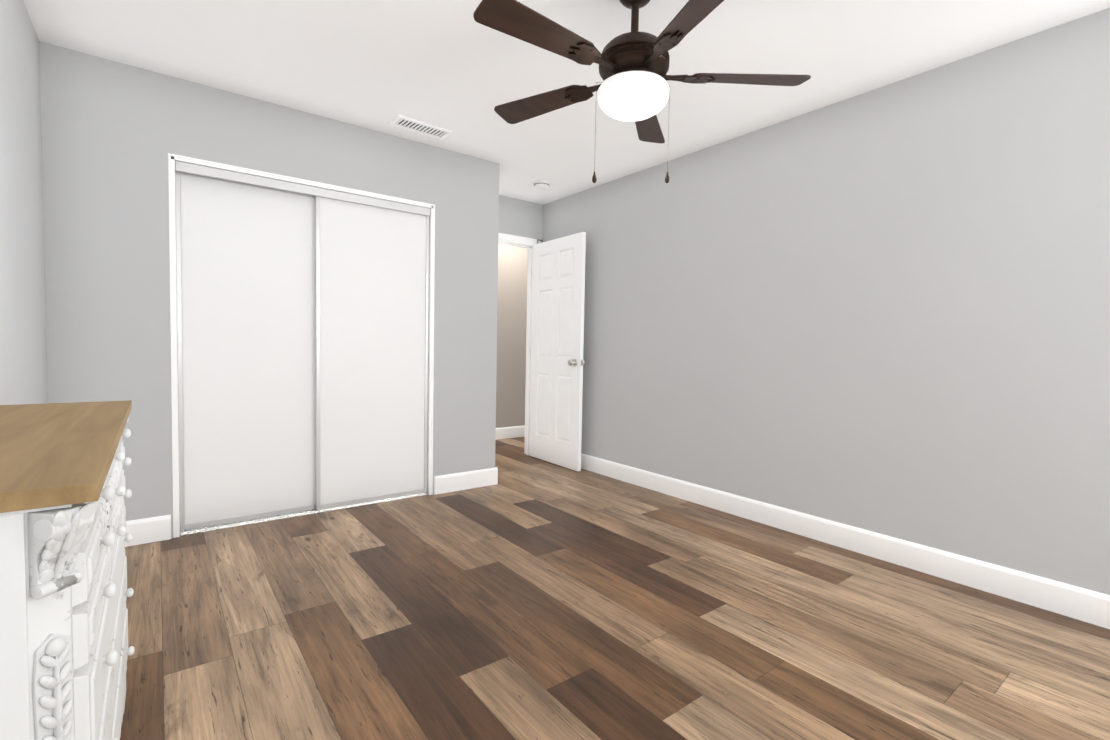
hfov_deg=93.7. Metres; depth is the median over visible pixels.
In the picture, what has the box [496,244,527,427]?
wall
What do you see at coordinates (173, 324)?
trim
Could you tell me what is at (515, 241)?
door frame
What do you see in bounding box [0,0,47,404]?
wall
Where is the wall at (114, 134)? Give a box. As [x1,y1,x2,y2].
[39,41,498,537]
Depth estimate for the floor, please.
1.95 m
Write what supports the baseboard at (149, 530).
attached to the wall at (114, 134)
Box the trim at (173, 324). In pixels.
[168,153,434,537]
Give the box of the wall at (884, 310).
[542,8,1109,594]
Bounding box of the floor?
[120,436,1109,739]
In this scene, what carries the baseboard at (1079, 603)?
attached to the wall at (884, 310)
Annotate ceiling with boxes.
[23,0,1109,204]
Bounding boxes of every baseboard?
[125,515,170,546]
[434,467,497,494]
[496,425,524,439]
[581,453,1109,628]
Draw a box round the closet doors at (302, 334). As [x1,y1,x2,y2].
[175,161,430,535]
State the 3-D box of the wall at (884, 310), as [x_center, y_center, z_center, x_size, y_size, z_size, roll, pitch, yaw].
[1.645,-0.246,2.855,0.120,2.440,5.960,-1,3,-37]
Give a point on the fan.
(633, 71)
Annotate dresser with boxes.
[0,400,134,739]
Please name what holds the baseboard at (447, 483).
attached to the wall at (114, 134)
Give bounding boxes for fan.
[473,0,810,182]
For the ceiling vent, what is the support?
in the ceiling
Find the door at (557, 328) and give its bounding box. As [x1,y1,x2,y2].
[529,232,585,470]
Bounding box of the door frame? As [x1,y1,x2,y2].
[498,233,541,454]
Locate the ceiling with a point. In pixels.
(457, 69)
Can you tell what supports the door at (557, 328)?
attached to the door frame
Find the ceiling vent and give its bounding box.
[389,115,452,139]
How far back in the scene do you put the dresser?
0.73 m
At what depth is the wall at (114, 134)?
2.72 m
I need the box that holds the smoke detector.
[534,181,549,188]
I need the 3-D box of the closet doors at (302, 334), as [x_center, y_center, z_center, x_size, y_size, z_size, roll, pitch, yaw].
[-1.477,-0.109,3.255,1.432,2.012,0.086,-1,3,-37]
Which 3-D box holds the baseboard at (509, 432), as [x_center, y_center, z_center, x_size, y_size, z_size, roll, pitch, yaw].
[-0.620,0.728,5.985,2.700,0.130,0.015,-1,3,-37]
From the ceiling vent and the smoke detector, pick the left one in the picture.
the ceiling vent

